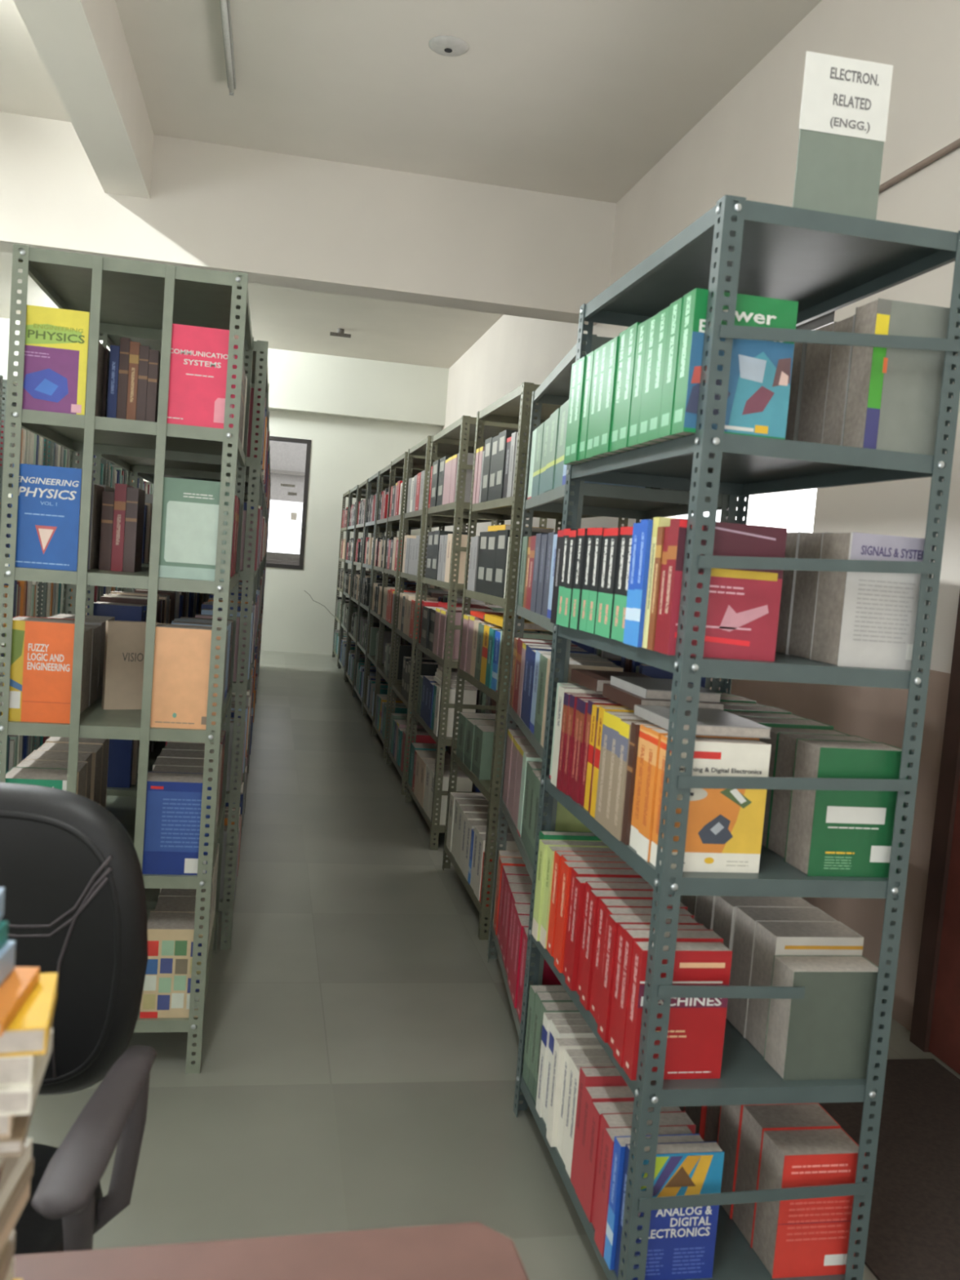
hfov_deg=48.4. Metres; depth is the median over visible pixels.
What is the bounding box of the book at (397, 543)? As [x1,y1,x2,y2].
[394,539,401,570]
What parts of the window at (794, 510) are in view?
pane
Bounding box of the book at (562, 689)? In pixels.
[550,685,602,786]
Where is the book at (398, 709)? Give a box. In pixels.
[382,705,411,738]
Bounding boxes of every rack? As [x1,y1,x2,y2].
[0,243,253,1073]
[0,374,3,436]
[0,379,48,752]
[0,408,79,750]
[0,457,106,607]
[84,332,269,949]
[96,455,141,592]
[97,459,126,596]
[111,463,153,489]
[131,385,269,860]
[236,421,270,803]
[238,433,270,761]
[251,452,270,740]
[255,466,270,699]
[255,473,271,700]
[257,479,271,676]
[259,481,271,657]
[332,489,382,666]
[337,484,395,679]
[345,479,408,695]
[352,471,425,713]
[362,463,442,733]
[371,451,464,758]
[385,435,497,795]
[404,415,546,849]
[442,382,628,939]
[486,333,737,1094]
[513,194,959,1279]
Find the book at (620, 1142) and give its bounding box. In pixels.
[604,1133,703,1270]
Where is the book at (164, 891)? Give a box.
[159,882,212,954]
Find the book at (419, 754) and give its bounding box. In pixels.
[413,751,450,799]
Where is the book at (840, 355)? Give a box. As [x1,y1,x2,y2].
[821,314,855,445]
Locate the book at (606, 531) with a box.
[594,528,609,635]
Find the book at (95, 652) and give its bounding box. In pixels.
[84,624,101,706]
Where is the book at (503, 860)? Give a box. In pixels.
[493,856,525,934]
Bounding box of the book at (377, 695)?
[375,694,398,725]
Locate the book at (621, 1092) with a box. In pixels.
[575,1084,634,1204]
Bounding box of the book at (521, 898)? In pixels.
[505,892,531,975]
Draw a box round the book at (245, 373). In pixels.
[240,373,245,443]
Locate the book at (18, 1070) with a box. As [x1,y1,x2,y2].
[0,1054,37,1087]
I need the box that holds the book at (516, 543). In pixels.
[503,537,517,598]
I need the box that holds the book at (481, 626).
[474,622,496,681]
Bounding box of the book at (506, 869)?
[497,865,528,944]
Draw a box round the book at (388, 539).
[385,537,393,568]
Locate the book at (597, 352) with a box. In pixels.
[585,346,602,459]
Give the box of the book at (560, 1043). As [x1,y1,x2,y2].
[546,1036,603,1146]
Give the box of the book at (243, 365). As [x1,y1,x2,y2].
[238,364,244,437]
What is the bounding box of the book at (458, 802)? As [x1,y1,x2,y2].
[451,798,488,857]
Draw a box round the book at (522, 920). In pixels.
[511,914,529,1008]
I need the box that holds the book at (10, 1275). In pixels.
[4,1257,14,1279]
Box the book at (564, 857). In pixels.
[552,854,624,958]
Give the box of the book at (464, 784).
[427,769,472,825]
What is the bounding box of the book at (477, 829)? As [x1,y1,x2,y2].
[470,826,511,891]
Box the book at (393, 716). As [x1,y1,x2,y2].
[388,712,414,751]
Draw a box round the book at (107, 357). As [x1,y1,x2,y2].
[102,348,110,417]
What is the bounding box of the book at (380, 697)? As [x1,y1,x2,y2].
[376,695,399,728]
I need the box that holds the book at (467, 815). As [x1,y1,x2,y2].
[459,812,505,871]
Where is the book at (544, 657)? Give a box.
[533,653,615,743]
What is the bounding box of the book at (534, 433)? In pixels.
[527,427,537,499]
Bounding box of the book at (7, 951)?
[0,940,15,984]
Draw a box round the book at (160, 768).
[152,764,213,773]
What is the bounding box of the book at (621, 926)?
[607,923,707,1050]
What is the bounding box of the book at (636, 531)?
[622,523,640,644]
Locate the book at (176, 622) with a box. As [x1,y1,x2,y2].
[171,619,229,701]
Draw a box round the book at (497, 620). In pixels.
[484,613,548,631]
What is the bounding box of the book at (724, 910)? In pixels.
[711,896,814,951]
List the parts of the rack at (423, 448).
post, post, post, post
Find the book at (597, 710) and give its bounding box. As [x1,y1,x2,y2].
[588,707,599,812]
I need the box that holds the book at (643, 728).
[629,724,662,850]
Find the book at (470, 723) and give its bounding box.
[463,718,510,770]
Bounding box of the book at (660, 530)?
[646,526,665,650]
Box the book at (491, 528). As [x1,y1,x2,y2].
[487,524,553,533]
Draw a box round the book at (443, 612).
[437,609,466,659]
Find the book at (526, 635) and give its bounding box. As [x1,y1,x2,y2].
[496,631,552,692]
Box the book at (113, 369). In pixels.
[106,345,119,417]
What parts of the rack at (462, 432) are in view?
post, post, rail, rail, rail, rail, rail, post, post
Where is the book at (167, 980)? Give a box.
[139,911,204,1017]
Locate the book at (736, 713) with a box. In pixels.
[724,710,807,719]
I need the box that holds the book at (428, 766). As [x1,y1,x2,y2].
[422,764,462,815]
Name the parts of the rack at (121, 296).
post, post, post, post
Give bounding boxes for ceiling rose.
[428,35,468,56]
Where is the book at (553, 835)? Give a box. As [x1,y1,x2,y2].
[532,831,601,922]
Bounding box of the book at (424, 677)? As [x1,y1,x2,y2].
[420,675,434,719]
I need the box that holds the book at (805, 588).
[786,532,831,658]
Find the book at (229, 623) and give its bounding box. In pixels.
[172,618,231,697]
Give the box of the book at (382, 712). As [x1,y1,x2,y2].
[380,702,390,734]
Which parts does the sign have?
plate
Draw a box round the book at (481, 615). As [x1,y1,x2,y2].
[470,610,503,619]
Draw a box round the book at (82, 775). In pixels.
[16,759,87,796]
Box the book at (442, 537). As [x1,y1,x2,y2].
[436,534,444,580]
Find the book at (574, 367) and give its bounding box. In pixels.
[564,361,577,465]
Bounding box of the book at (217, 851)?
[213,843,219,923]
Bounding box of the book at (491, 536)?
[483,531,497,595]
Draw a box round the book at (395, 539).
[391,537,398,570]
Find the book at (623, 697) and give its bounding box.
[602,683,724,710]
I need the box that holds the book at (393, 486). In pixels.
[391,484,395,516]
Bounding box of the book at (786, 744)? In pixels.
[767,732,874,857]
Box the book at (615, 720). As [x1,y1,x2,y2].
[602,714,648,832]
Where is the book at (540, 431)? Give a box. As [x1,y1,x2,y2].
[531,422,544,497]
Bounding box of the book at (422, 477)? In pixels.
[418,470,429,510]
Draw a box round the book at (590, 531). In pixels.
[578,527,596,631]
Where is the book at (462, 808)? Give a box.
[454,804,503,866]
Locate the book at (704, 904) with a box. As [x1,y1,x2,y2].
[693,895,715,929]
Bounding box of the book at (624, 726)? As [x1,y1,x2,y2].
[610,720,652,840]
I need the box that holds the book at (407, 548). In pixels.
[404,537,412,573]
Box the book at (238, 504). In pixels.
[233,499,239,573]
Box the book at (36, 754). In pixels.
[24,750,93,799]
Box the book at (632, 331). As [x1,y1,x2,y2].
[617,322,641,450]
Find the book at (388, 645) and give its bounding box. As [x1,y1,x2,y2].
[384,644,389,676]
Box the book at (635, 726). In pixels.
[621,722,655,844]
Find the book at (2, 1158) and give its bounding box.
[0,1156,6,1167]
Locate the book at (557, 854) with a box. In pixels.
[546,850,618,956]
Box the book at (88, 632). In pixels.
[80,626,93,713]
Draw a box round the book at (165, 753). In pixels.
[159,748,221,832]
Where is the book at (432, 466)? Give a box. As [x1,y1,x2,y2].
[427,466,432,507]
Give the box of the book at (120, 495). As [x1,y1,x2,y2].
[111,483,134,571]
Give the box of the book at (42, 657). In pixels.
[1,615,84,723]
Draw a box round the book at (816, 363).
[796,321,837,443]
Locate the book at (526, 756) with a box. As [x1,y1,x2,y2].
[516,752,542,837]
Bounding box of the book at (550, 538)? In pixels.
[542,532,557,617]
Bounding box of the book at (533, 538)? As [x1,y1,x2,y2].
[525,535,536,609]
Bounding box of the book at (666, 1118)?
[591,1111,695,1229]
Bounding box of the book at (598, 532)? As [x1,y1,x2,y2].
[586,527,604,634]
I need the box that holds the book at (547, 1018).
[535,1012,583,1117]
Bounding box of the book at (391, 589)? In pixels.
[387,588,419,623]
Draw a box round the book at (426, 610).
[420,605,444,648]
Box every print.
[1,620,25,721]
[1,690,20,708]
[3,674,22,691]
[4,628,24,665]
[5,778,62,789]
[15,560,69,565]
[16,344,79,414]
[18,324,81,344]
[20,621,75,723]
[22,368,68,402]
[24,351,49,357]
[24,512,64,516]
[24,701,71,703]
[34,378,57,395]
[35,524,57,554]
[38,528,53,550]
[62,780,66,791]
[71,404,81,413]
[139,1011,157,1017]
[144,790,210,852]
[151,786,164,789]
[155,721,194,724]
[158,564,224,582]
[160,798,201,847]
[164,500,226,564]
[183,493,213,499]
[184,858,206,873]
[186,373,213,377]
[200,716,206,724]
[213,397,232,423]
[629,1151,724,1198]
[633,1248,663,1275]
[637,984,728,1008]
[640,981,722,983]
[640,1156,668,1189]
[652,1155,683,1196]
[655,1030,686,1037]
[656,1155,701,1197]
[664,1166,695,1187]
[667,570,782,661]
[667,1071,709,1073]
[671,788,745,853]
[671,1247,704,1274]
[674,632,750,646]
[675,518,787,578]
[675,623,751,630]
[676,788,707,800]
[679,519,703,529]
[679,962,725,968]
[683,427,785,439]
[684,331,794,437]
[684,1155,713,1195]
[685,379,730,414]
[690,365,706,383]
[693,751,721,759]
[697,814,733,844]
[704,857,714,863]
[706,526,776,540]
[709,585,744,595]
[710,822,724,835]
[711,568,777,581]
[720,788,751,808]
[721,789,766,853]
[724,425,754,431]
[726,861,748,866]
[727,351,790,438]
[729,788,746,804]
[738,354,766,382]
[742,386,774,414]
[754,425,768,434]
[772,358,791,386]
[777,1220,850,1225]
[778,371,788,386]
[784,945,862,949]
[786,1200,851,1241]
[791,1164,850,1173]
[823,856,851,869]
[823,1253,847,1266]
[825,851,854,853]
[826,805,886,824]
[827,826,878,829]
[850,532,932,562]
[853,578,915,644]
[862,407,879,448]
[866,346,886,408]
[870,845,891,862]
[875,313,889,334]
[876,300,958,455]
[882,357,888,373]
[905,644,919,660]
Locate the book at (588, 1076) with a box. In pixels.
[570,1066,626,1190]
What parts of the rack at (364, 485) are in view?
post, post, post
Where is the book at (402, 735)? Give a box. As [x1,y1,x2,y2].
[399,731,403,768]
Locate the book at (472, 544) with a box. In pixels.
[466,537,474,590]
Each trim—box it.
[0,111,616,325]
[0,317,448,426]
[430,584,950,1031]
[879,137,959,192]
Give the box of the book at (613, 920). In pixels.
[597,913,699,1042]
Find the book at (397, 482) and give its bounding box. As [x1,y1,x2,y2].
[393,482,397,515]
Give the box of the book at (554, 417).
[543,408,559,492]
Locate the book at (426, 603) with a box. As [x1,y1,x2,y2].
[418,600,441,643]
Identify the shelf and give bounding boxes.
[0,469,12,480]
[0,687,231,743]
[2,381,16,406]
[4,565,238,593]
[11,408,245,466]
[18,247,252,349]
[99,332,268,392]
[101,453,262,483]
[104,795,224,888]
[106,741,236,803]
[133,908,217,1032]
[137,472,264,493]
[142,562,257,581]
[144,888,230,911]
[232,664,250,692]
[236,491,265,501]
[338,658,344,671]
[341,527,373,533]
[341,622,346,632]
[343,490,374,498]
[346,671,352,685]
[347,525,389,532]
[348,631,355,643]
[350,485,383,494]
[351,596,358,604]
[353,561,360,566]
[354,684,362,701]
[355,523,405,531]
[356,641,365,654]
[358,480,389,490]
[360,602,368,611]
[362,563,371,568]
[364,702,373,719]
[365,520,420,529]
[367,653,383,666]
[368,472,409,484]
[370,608,380,619]
[373,565,383,572]
[373,720,387,745]
[376,518,441,528]
[377,666,401,684]
[380,463,424,477]
[380,617,395,629]
[383,568,399,575]
[387,514,459,526]
[387,746,407,779]
[391,453,441,469]
[391,684,416,709]
[395,627,417,644]
[400,572,421,581]
[404,509,495,524]
[407,781,445,832]
[408,436,478,457]
[413,707,457,746]
[417,642,457,668]
[422,577,463,591]
[427,502,533,519]
[432,417,536,446]
[445,843,488,917]
[452,750,498,803]
[458,668,505,703]
[465,589,512,607]
[471,495,603,519]
[478,383,562,426]
[491,918,519,1037]
[501,795,533,880]
[508,704,543,759]
[516,604,553,632]
[520,1069,855,1279]
[524,482,729,519]
[532,935,876,1106]
[533,336,613,404]
[542,774,898,898]
[555,624,922,688]
[570,433,945,496]
[581,200,958,326]
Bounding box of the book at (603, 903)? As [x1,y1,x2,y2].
[589,897,687,1018]
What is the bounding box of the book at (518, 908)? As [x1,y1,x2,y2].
[507,902,530,992]
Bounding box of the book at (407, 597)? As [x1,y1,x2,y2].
[402,595,437,634]
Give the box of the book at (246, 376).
[241,376,247,448]
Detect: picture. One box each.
[142,994,155,1008]
[143,975,156,991]
[145,959,158,974]
[147,940,159,955]
[156,995,169,1009]
[158,977,171,992]
[160,958,173,973]
[161,940,174,955]
[170,993,183,1008]
[173,940,187,955]
[173,975,186,991]
[174,959,187,973]
[186,977,199,993]
[186,994,198,1008]
[189,958,200,973]
[190,942,201,956]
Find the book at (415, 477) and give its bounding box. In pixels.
[411,475,417,511]
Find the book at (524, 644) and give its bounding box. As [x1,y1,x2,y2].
[516,642,582,716]
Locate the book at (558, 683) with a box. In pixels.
[549,682,584,778]
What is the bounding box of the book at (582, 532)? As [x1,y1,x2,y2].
[569,528,587,629]
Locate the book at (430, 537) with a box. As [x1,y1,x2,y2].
[425,531,433,578]
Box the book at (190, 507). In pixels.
[158,476,230,582]
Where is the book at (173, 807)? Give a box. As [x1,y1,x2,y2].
[142,771,212,875]
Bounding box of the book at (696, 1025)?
[622,941,732,1079]
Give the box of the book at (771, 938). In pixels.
[744,920,863,1057]
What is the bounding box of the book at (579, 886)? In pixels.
[564,875,647,991]
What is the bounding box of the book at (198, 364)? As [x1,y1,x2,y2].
[166,323,238,428]
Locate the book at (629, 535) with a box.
[617,526,633,641]
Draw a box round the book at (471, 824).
[462,819,509,881]
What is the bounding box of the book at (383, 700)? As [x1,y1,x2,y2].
[378,697,403,731]
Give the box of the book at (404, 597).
[400,595,405,631]
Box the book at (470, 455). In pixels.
[454,453,474,502]
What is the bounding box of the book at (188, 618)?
[179,616,233,693]
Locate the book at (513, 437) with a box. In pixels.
[506,431,517,497]
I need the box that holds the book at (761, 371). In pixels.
[671,288,798,439]
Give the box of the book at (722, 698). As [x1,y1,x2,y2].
[720,695,756,702]
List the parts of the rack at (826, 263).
post, post, post, rail, rail, rail, rail, rail, post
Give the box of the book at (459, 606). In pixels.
[438,601,492,612]
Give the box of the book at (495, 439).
[487,435,498,501]
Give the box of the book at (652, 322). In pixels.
[637,313,659,445]
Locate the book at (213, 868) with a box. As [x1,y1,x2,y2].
[160,867,214,955]
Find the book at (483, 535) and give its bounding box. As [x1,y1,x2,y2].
[475,531,491,593]
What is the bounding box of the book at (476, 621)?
[470,619,491,676]
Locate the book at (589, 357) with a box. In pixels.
[577,350,594,461]
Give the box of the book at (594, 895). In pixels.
[579,888,670,1010]
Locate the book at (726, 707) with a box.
[723,704,791,713]
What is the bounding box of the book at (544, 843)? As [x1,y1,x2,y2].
[531,839,608,941]
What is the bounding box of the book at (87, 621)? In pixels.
[47,616,108,697]
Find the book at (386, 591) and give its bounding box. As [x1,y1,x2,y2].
[383,588,390,619]
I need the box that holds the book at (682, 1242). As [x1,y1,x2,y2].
[613,1141,724,1279]
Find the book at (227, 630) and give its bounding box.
[222,630,228,707]
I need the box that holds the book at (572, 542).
[561,529,577,627]
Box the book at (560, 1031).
[546,1025,595,1128]
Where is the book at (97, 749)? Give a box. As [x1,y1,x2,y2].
[36,742,103,804]
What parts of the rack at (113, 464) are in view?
post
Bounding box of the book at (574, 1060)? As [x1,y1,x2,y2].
[561,1056,613,1165]
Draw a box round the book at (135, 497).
[122,487,145,572]
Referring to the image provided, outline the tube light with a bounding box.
[219,0,235,95]
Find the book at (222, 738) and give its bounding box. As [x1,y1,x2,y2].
[165,736,224,817]
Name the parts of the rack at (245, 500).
post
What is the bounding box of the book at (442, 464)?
[436,456,451,506]
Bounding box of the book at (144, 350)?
[135,345,151,421]
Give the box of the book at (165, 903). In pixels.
[154,895,204,911]
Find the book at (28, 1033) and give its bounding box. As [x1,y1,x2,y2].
[0,972,57,1057]
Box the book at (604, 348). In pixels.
[591,342,608,457]
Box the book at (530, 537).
[523,536,531,608]
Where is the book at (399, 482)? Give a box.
[395,480,402,515]
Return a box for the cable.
[304,590,333,616]
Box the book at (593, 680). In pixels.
[570,668,653,692]
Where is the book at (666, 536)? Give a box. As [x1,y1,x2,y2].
[653,526,670,652]
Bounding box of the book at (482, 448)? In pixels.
[475,446,484,503]
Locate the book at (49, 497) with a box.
[8,463,93,571]
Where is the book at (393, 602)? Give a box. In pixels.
[391,591,415,624]
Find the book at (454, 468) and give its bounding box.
[448,453,457,502]
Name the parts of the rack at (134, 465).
post, post, post, post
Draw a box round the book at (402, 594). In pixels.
[397,592,430,630]
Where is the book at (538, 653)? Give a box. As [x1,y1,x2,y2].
[529,650,600,733]
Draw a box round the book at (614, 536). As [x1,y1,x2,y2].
[600,528,620,638]
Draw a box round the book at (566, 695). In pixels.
[555,692,602,791]
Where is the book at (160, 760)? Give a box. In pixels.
[152,756,219,843]
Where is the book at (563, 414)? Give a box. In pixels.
[553,399,568,488]
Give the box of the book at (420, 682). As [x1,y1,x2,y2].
[417,675,423,715]
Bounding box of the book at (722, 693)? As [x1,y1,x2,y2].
[719,692,736,696]
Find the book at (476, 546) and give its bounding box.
[470,535,479,591]
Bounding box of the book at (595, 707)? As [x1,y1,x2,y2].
[583,704,626,811]
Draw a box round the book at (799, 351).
[785,342,806,440]
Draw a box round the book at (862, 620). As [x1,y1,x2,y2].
[809,532,932,671]
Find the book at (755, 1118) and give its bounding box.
[731,1102,840,1247]
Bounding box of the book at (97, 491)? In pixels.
[88,483,104,569]
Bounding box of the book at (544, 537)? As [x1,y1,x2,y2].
[535,534,548,614]
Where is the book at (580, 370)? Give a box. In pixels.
[568,355,586,463]
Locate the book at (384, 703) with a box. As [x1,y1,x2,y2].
[382,702,405,734]
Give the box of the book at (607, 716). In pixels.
[594,711,636,825]
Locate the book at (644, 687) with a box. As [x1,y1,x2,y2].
[610,675,721,702]
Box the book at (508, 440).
[502,436,511,497]
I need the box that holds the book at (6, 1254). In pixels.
[0,1229,15,1279]
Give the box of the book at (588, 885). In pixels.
[576,881,671,995]
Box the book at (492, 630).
[484,627,540,688]
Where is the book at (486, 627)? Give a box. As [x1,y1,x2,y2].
[480,624,534,684]
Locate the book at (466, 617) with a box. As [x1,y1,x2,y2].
[459,614,471,671]
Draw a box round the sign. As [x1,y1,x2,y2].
[792,50,893,219]
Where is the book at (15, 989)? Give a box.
[0,966,39,1036]
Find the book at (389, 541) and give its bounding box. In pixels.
[386,539,391,568]
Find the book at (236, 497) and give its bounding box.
[230,495,238,577]
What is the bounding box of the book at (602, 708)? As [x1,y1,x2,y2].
[590,706,634,817]
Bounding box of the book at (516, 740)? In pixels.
[507,737,531,818]
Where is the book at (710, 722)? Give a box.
[633,704,771,738]
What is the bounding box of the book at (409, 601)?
[405,600,411,635]
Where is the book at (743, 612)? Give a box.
[658,518,787,661]
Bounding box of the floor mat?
[818,1058,959,1279]
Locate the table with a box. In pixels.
[13,1222,528,1279]
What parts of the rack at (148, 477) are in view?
post, post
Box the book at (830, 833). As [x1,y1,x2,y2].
[784,738,910,877]
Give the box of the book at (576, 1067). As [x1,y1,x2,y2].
[565,1063,615,1178]
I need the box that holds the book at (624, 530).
[610,526,627,639]
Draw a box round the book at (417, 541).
[413,535,427,575]
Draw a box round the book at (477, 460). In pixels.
[471,448,479,504]
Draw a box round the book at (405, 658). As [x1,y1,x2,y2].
[400,656,435,695]
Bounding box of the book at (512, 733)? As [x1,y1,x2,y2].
[502,728,526,808]
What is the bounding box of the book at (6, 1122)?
[0,1115,14,1137]
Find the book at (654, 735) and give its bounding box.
[636,727,759,862]
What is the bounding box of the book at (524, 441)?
[511,432,526,496]
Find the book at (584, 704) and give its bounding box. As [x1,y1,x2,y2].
[572,699,588,803]
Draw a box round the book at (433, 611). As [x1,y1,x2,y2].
[426,608,435,651]
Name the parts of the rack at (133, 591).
post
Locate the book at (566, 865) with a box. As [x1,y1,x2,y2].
[554,861,631,973]
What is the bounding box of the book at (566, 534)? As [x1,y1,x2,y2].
[555,528,577,625]
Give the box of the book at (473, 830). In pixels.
[467,828,474,884]
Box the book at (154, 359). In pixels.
[145,349,160,422]
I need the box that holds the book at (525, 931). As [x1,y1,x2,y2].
[516,926,528,1023]
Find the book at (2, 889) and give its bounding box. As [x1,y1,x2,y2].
[0,887,4,919]
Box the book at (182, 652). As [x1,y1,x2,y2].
[150,622,221,729]
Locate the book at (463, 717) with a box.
[456,711,503,762]
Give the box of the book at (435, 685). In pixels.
[431,684,440,730]
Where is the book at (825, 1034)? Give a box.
[763,955,885,1080]
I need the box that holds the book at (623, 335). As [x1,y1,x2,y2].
[608,328,627,453]
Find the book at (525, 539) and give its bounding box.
[517,536,528,606]
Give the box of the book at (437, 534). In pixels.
[430,530,467,579]
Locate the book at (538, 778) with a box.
[529,776,541,866]
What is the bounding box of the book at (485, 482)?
[480,436,493,502]
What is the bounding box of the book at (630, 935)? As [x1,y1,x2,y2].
[613,928,723,1066]
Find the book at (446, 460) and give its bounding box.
[442,458,448,504]
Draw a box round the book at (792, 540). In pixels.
[775,531,812,654]
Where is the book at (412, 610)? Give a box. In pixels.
[408,599,441,638]
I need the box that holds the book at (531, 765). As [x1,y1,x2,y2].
[520,760,542,845]
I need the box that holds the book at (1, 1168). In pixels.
[0,1160,4,1176]
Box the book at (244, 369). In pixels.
[240,368,244,440]
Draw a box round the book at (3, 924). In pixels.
[0,920,8,948]
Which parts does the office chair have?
seat, backrest, armrest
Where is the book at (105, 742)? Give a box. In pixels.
[44,736,109,807]
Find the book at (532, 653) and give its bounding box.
[524,648,589,728]
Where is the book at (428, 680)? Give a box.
[423,677,436,722]
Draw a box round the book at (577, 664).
[540,657,623,746]
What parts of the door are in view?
panel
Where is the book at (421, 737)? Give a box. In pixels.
[400,731,436,772]
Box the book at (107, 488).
[95,484,114,492]
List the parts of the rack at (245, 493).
post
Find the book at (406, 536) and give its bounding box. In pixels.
[401,535,416,572]
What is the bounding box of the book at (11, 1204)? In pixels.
[0,1157,33,1235]
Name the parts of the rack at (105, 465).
post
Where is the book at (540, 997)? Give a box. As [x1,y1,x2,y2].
[527,991,572,1097]
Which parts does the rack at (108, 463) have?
post, post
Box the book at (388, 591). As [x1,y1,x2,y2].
[385,590,390,621]
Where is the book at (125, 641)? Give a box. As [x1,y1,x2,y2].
[101,620,159,709]
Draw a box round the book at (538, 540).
[529,533,548,612]
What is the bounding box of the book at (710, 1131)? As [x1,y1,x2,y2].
[702,1105,720,1141]
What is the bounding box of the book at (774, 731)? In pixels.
[759,726,849,848]
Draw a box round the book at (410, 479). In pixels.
[406,477,412,512]
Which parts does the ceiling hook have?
arm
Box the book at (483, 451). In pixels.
[479,450,484,502]
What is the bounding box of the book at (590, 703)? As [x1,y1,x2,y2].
[579,700,623,806]
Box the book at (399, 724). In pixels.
[394,721,424,760]
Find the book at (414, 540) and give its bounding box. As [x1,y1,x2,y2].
[410,538,416,574]
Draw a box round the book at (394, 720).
[391,719,418,754]
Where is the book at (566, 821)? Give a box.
[555,801,591,831]
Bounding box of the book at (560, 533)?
[550,529,564,623]
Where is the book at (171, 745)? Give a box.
[164,742,222,822]
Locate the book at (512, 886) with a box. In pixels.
[502,882,532,967]
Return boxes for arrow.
[719,604,768,631]
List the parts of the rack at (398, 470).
post, post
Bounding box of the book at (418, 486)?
[414,471,421,511]
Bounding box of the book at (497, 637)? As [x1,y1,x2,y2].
[490,630,500,691]
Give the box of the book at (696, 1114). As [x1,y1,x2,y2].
[684,1106,706,1138]
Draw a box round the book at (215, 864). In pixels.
[209,854,217,941]
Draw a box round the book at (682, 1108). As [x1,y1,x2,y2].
[678,1106,684,1111]
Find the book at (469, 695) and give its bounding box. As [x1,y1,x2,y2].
[433,685,476,737]
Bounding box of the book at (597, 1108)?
[582,1100,680,1222]
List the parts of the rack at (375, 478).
post, post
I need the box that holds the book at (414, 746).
[408,742,446,788]
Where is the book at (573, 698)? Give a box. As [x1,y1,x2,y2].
[561,693,608,795]
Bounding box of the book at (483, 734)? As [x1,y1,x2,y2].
[471,724,520,780]
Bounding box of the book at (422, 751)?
[412,750,448,791]
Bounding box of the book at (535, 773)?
[524,769,541,857]
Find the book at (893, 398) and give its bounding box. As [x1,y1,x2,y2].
[841,297,958,455]
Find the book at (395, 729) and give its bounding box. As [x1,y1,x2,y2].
[392,721,396,756]
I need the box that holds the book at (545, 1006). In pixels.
[533,1001,579,1103]
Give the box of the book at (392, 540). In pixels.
[389,539,393,569]
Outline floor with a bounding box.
[1,643,959,1279]
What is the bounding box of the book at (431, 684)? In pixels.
[426,682,438,728]
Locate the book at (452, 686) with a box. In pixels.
[433,675,479,689]
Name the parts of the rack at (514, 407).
post, rail, rail, post, rail, rail, rail, post, post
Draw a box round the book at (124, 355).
[116,337,131,418]
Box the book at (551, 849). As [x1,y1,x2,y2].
[539,845,613,948]
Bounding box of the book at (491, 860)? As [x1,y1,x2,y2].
[479,851,493,906]
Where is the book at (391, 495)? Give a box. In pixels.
[389,486,392,516]
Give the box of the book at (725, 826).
[649,734,771,873]
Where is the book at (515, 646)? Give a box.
[509,637,552,707]
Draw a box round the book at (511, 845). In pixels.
[473,833,519,900]
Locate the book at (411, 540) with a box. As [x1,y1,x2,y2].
[408,537,413,573]
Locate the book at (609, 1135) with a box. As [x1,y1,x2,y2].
[594,1124,692,1257]
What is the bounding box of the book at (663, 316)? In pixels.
[646,306,671,442]
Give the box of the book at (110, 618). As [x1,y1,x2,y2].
[52,613,115,620]
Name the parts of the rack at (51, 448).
post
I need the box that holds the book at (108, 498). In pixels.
[98,490,115,570]
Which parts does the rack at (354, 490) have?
post, post, post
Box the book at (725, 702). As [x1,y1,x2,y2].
[720,701,764,706]
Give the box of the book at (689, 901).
[680,895,696,915]
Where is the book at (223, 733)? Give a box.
[219,730,225,808]
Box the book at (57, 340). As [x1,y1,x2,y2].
[16,304,89,415]
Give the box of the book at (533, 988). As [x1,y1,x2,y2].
[522,985,565,1086]
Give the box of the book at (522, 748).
[512,744,537,828]
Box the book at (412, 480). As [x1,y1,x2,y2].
[409,476,414,511]
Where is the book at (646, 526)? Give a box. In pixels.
[630,519,653,647]
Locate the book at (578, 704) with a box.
[568,697,613,797]
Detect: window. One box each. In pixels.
[266,435,311,569]
[652,311,835,532]
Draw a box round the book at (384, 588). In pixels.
[382,586,411,618]
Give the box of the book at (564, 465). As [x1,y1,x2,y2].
[561,454,644,488]
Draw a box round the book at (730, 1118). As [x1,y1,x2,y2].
[716,1105,742,1218]
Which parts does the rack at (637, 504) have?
post, post, post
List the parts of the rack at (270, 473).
post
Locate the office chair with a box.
[0,782,156,1255]
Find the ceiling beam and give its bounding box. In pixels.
[13,0,153,198]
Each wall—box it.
[4,382,442,654]
[434,0,959,673]
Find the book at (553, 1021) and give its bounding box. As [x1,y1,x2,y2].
[542,1018,587,1124]
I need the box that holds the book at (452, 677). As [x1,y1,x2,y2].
[436,667,466,680]
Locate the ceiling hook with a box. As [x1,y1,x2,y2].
[329,328,351,337]
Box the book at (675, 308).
[657,297,683,439]
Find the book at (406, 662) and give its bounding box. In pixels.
[403,661,408,698]
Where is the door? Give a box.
[909,592,959,1074]
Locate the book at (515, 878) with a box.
[499,874,532,952]
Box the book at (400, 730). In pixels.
[395,728,426,765]
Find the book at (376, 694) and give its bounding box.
[373,693,397,724]
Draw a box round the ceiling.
[0,0,822,368]
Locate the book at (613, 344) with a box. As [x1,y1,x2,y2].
[599,336,618,455]
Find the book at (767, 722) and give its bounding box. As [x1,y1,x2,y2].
[739,715,833,729]
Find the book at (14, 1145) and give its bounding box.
[0,1096,36,1156]
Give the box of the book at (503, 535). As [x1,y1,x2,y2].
[492,529,548,598]

